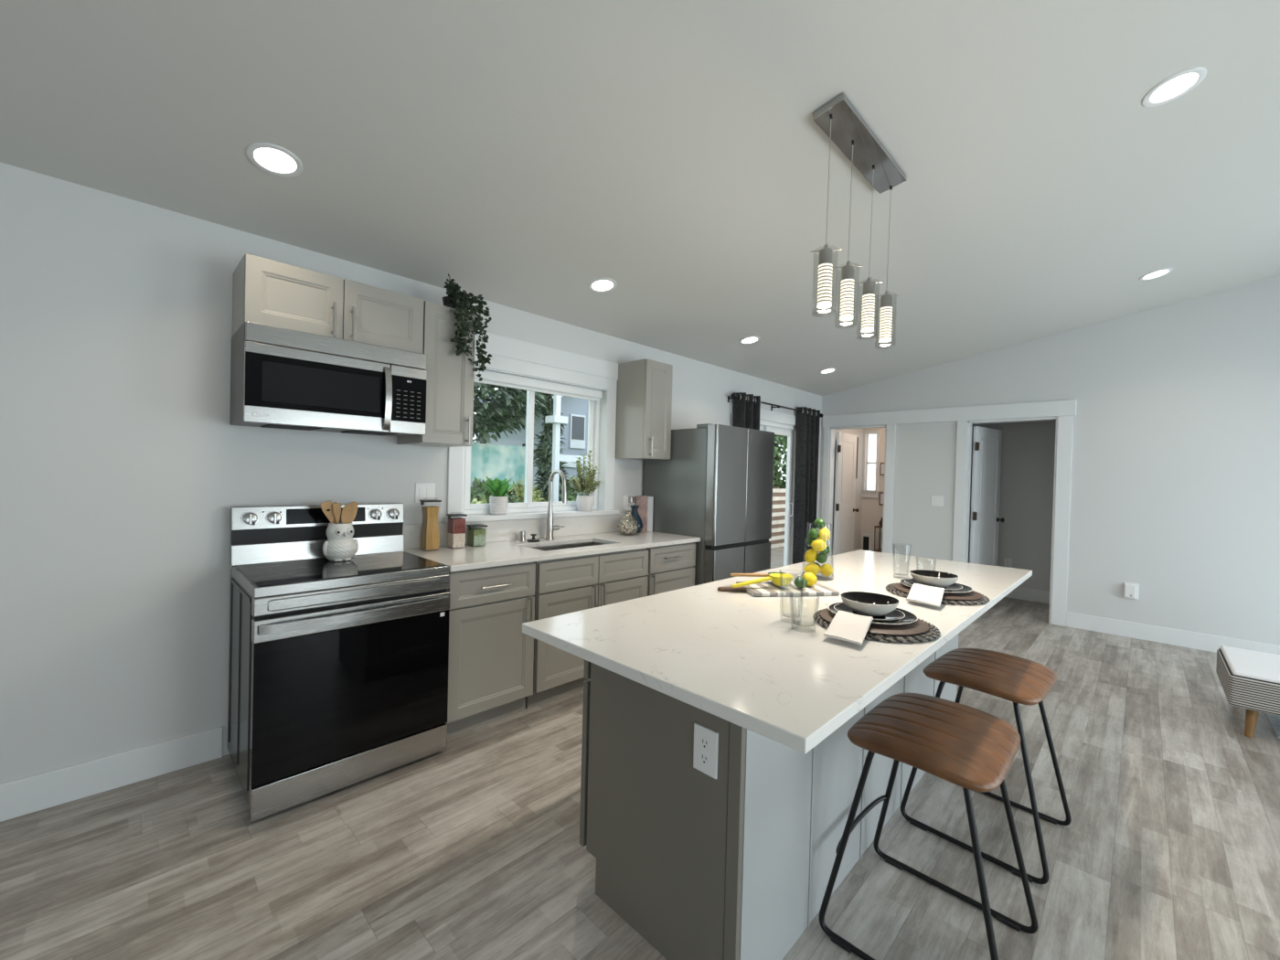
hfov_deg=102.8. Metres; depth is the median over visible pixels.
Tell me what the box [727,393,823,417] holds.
curtain rod
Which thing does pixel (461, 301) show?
trailing ivy
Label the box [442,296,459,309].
pot
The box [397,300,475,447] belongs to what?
upper cabinet
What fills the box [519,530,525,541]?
air gap
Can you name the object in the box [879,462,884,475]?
wall picture
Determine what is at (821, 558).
lime
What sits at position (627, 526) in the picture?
vase
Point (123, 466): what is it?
wall
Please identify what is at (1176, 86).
recessed light
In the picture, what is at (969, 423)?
door frame
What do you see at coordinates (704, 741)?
receptacle
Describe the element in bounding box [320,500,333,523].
wooden spatula
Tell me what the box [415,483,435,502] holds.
light switch
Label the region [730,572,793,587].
citrus squeezer
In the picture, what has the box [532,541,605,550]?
sink
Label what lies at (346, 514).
wooden spoon
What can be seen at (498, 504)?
pot
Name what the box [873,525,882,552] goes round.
shelf
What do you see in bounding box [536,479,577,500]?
shrub
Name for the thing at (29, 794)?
baseboard
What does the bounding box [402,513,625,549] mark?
backsplash
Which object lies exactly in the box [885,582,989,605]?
placemat
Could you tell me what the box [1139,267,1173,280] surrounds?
recessed light
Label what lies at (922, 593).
napkin
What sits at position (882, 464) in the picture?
print
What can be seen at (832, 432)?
door frame
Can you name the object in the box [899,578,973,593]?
dinner plate
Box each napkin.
[822,610,873,645]
[906,583,945,607]
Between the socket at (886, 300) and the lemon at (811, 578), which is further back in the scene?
the socket at (886, 300)
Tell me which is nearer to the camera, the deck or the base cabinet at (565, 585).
the base cabinet at (565, 585)
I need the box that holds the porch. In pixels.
[544,394,586,501]
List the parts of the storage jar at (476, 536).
lid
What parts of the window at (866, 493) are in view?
sill, frame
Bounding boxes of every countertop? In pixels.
[402,513,700,572]
[522,549,1032,754]
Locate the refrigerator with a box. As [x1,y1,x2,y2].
[643,423,774,585]
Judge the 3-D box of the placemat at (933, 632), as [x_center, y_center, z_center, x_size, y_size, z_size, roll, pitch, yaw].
[0.768,0.470,1.679,0.377,0.012,0.378,1,1,-43]
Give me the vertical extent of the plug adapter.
0.055 m
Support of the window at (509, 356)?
in the wall at (123, 466)
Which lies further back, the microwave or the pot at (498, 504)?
the pot at (498, 504)
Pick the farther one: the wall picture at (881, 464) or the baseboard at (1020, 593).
the wall picture at (881, 464)
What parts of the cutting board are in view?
handle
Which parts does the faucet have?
spout, lever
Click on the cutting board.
(763, 589)
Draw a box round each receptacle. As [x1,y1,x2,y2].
[699,736,710,749]
[699,752,709,765]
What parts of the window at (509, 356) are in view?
sash, frame, sill, head casing, sash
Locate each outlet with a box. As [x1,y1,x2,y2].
[622,495,633,510]
[693,722,718,779]
[1003,557,1012,567]
[1123,582,1139,599]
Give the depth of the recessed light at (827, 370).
5.67 m
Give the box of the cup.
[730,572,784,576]
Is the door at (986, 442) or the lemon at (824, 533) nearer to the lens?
the lemon at (824, 533)
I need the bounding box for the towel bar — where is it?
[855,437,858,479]
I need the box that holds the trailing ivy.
[442,273,491,381]
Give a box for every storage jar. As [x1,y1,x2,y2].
[419,497,441,550]
[446,513,467,548]
[466,523,487,545]
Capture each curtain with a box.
[732,392,761,430]
[792,406,820,564]
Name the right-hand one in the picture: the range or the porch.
the porch
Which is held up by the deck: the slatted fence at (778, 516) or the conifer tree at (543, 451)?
the slatted fence at (778, 516)
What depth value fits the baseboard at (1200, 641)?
4.57 m
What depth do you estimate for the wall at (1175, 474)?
4.63 m
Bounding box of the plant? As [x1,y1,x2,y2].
[565,448,604,511]
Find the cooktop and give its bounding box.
[231,551,448,597]
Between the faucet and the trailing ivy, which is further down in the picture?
the faucet
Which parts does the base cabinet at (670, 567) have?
handle, door, drawer, handle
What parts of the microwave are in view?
door glass, door, vent panel, handle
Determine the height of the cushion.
0.028 m
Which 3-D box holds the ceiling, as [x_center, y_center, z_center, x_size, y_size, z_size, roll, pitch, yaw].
[1.464,-1.647,1.688,6.040,1.152,8.942,2,1,45]
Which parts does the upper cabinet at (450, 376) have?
door, handle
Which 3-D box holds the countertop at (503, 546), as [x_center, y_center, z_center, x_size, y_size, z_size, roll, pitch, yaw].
[-0.468,0.369,3.460,0.666,0.173,1.994,2,1,45]
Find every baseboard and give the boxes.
[0,726,222,821]
[1004,586,1049,604]
[1066,611,1279,654]
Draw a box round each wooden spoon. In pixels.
[341,503,351,523]
[347,501,357,523]
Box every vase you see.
[617,510,638,535]
[629,505,643,533]
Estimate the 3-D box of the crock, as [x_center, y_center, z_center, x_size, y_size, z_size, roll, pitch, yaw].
[-1.508,0.309,2.571,0.152,0.186,0.151,1,1,-3]
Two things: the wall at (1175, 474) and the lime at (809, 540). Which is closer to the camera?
the lime at (809, 540)
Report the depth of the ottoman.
2.88 m
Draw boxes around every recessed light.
[245,142,303,177]
[587,277,617,292]
[738,336,760,344]
[819,368,836,373]
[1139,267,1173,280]
[1141,66,1206,106]
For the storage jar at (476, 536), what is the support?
on the countertop at (503, 546)
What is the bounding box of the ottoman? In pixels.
[1216,645,1279,737]
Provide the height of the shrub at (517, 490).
1.679 m
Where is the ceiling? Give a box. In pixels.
[0,0,1279,395]
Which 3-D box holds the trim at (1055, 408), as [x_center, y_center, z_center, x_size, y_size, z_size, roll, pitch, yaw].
[3.353,-0.743,5.903,2.565,0.154,0.026,2,1,45]
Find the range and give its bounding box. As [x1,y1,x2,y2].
[227,502,450,821]
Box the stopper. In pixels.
[526,533,539,542]
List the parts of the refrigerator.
door, door, door, door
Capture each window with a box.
[443,330,619,522]
[861,429,880,498]
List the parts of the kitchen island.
door, drawer, panel, corner post, panel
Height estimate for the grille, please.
0.290 m
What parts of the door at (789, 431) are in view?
casing, frame, sash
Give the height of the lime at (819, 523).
0.050 m
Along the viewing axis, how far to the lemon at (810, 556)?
2.44 m
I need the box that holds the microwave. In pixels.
[229,321,426,436]
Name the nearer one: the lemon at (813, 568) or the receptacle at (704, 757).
the receptacle at (704, 757)
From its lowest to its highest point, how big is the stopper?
0.050 m
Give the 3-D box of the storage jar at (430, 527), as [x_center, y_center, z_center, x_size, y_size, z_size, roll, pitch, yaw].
[-1.230,0.257,2.993,0.094,0.305,0.097,2,1,45]
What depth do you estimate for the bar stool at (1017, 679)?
2.00 m
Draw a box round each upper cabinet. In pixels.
[231,253,423,353]
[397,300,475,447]
[615,358,672,459]
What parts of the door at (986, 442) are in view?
knob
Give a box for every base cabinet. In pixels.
[445,561,535,737]
[525,548,648,709]
[645,542,695,596]
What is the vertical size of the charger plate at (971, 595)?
0.006 m
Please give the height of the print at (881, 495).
0.160 m
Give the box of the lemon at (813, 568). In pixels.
[803,563,821,575]
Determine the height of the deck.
0.280 m
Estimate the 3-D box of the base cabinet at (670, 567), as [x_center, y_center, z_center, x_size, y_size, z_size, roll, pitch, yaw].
[0.031,0.905,3.982,0.670,0.884,0.516,2,1,45]
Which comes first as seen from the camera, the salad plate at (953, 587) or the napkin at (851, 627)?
the napkin at (851, 627)
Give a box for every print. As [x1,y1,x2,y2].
[880,493,883,503]
[881,463,884,473]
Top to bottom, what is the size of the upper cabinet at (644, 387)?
0.768 m
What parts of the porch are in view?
rail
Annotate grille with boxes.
[863,536,869,550]
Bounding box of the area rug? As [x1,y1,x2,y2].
[1264,713,1279,737]
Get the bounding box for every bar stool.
[818,693,1038,959]
[900,647,1071,884]
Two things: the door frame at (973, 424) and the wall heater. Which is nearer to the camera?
the door frame at (973, 424)
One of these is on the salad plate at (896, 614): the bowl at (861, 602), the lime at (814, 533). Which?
the bowl at (861, 602)
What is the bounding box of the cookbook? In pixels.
[636,495,653,532]
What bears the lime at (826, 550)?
in the glass vase
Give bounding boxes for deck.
[770,546,784,568]
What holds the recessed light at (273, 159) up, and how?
in the ceiling
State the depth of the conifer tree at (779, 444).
19.21 m
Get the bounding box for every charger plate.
[820,608,928,635]
[893,582,982,600]
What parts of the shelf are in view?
post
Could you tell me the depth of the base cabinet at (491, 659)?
2.73 m
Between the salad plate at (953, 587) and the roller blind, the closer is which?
the salad plate at (953, 587)
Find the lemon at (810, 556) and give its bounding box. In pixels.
[804,548,817,563]
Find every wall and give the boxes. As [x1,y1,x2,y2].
[0,161,863,783]
[817,275,1279,645]
[860,427,885,551]
[974,420,1055,591]
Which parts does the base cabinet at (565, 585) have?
door, false drawer, handle, handle, door, false drawer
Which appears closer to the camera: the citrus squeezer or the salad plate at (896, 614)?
the salad plate at (896, 614)
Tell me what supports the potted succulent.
on the window at (509, 356)
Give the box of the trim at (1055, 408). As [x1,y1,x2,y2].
[822,399,1076,426]
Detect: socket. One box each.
[818,247,832,266]
[841,265,853,280]
[862,280,874,296]
[880,294,892,308]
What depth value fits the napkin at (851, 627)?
1.54 m
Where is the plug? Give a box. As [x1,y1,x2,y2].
[1124,584,1136,597]
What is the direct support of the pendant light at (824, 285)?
hanging from the ceiling
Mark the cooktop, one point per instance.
(304, 575)
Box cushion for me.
[1219,645,1279,683]
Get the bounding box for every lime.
[793,576,807,588]
[806,536,816,546]
[808,528,819,538]
[814,518,824,528]
[816,553,827,563]
[820,544,830,554]
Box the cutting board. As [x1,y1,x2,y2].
[717,581,839,597]
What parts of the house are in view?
pane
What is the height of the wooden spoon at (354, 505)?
0.199 m
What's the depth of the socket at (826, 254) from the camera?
2.01 m
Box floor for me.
[0,597,1279,959]
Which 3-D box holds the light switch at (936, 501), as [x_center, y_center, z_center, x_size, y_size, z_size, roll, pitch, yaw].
[3.403,0.242,5.851,0.125,0.118,0.010,2,1,45]
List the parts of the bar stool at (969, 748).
leg frame, seat, leg frame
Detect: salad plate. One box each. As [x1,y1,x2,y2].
[833,602,905,620]
[904,578,962,590]
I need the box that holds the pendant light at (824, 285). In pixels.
[810,234,899,341]
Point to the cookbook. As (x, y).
(645, 503)
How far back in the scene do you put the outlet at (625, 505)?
4.28 m
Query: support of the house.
on the ground
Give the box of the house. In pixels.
[473,386,588,495]
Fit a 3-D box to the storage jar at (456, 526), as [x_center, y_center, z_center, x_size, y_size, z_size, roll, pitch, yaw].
[-1.119,0.304,3.113,0.092,0.215,0.095,2,1,45]
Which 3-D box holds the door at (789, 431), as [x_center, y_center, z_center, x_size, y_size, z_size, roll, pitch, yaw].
[1.437,0.282,5.938,0.139,2.160,1.580,2,1,45]
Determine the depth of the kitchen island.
1.50 m
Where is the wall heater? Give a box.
[861,533,871,551]
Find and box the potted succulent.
[481,476,517,514]
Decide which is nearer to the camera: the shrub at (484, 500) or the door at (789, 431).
the door at (789, 431)
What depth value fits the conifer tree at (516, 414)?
10.96 m
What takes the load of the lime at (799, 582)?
on the cutting board
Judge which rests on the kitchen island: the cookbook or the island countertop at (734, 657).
the island countertop at (734, 657)
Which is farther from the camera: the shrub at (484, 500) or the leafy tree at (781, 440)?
the leafy tree at (781, 440)
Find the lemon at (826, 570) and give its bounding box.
[820,563,832,575]
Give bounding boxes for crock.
[322,522,358,561]
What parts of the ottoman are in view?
leg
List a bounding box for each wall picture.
[878,491,883,505]
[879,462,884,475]
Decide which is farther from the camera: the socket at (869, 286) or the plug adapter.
the plug adapter
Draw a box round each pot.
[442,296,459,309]
[489,495,508,514]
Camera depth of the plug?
4.70 m
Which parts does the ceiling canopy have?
cord, cord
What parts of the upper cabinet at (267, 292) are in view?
door, handle, handle, door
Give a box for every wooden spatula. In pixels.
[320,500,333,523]
[332,502,341,523]
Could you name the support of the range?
on the floor
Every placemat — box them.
[812,608,940,642]
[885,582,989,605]
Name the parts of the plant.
pot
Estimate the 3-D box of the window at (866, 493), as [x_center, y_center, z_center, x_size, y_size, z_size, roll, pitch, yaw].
[3.540,-0.244,7.797,0.260,1.020,0.110,2,1,45]
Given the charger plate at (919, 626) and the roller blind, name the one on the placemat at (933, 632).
the charger plate at (919, 626)
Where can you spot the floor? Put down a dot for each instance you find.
(471, 848)
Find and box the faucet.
[544,469,566,540]
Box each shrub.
[469,477,522,503]
[469,496,486,503]
[508,479,546,502]
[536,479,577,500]
[566,492,584,501]
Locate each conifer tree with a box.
[472,382,550,443]
[533,393,573,501]
[778,444,787,472]
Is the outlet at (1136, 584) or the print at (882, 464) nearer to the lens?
the outlet at (1136, 584)
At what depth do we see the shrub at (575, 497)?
11.14 m
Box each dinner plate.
[828,602,917,625]
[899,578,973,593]
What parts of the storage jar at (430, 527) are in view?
lid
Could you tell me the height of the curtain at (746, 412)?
2.242 m
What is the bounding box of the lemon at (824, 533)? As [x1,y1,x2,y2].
[817,526,830,542]
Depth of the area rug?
3.05 m
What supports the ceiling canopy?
hanging from the ceiling
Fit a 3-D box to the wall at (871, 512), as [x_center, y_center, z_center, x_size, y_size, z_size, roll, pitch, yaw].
[3.979,0.162,7.409,1.450,2.500,0.120,2,1,45]
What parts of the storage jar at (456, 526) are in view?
lid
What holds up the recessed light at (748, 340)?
in the ceiling
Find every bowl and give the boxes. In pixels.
[840,591,899,616]
[909,569,959,587]
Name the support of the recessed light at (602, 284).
in the ceiling
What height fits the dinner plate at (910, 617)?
0.016 m
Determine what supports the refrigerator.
on the floor
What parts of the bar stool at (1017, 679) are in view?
seat, leg frame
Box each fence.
[469,440,525,494]
[768,487,786,548]
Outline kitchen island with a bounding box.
[579,633,959,959]
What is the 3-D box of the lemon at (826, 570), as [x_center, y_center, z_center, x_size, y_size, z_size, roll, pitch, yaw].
[0.886,0.427,2.429,0.064,0.059,0.066,2,1,44]
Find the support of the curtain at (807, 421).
hanging from the curtain rod
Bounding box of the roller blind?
[473,370,602,401]
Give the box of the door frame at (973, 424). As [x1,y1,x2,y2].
[968,424,974,562]
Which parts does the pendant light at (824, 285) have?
cord, cord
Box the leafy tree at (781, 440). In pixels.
[772,434,787,488]
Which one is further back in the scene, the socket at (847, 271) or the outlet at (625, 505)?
the outlet at (625, 505)
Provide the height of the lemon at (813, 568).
0.059 m
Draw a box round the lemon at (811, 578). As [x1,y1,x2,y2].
[801,572,817,586]
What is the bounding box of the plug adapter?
[628,496,634,502]
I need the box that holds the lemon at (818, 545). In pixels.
[810,539,827,551]
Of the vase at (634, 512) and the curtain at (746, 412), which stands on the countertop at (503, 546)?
the vase at (634, 512)
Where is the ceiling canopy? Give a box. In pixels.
[812,92,906,206]
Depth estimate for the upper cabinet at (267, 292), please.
2.38 m
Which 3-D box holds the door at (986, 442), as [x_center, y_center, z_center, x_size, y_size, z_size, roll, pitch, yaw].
[4.012,0.409,5.943,0.720,2.020,0.175,1,1,-35]
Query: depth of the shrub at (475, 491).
10.00 m
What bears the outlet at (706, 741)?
attached to the kitchen island
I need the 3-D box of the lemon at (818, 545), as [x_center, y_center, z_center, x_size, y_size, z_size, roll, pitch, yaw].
[0.849,0.310,2.428,0.066,0.059,0.064,1,1,-45]
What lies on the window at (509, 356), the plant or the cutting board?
the plant
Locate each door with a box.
[730,403,796,565]
[832,431,858,554]
[969,426,1004,565]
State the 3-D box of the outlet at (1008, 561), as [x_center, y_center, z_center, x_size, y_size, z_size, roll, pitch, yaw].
[4.504,1.018,6.256,0.072,0.116,0.009,2,1,45]
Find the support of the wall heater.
attached to the wall at (871, 512)
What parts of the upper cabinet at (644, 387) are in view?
handle, door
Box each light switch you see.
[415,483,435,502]
[930,495,943,506]
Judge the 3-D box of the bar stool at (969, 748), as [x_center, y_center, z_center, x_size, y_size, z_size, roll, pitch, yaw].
[0.892,1.067,1.568,0.488,0.658,0.492,2,1,45]
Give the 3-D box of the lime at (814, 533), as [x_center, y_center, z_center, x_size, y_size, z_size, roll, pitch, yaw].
[0.831,0.255,2.443,0.050,0.051,0.049,2,1,44]
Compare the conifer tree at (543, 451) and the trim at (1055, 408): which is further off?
the conifer tree at (543, 451)
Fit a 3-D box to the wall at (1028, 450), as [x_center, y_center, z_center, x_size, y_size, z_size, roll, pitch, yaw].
[4.491,0.194,5.678,1.550,2.500,1.028,2,1,45]
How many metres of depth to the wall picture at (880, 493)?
7.66 m

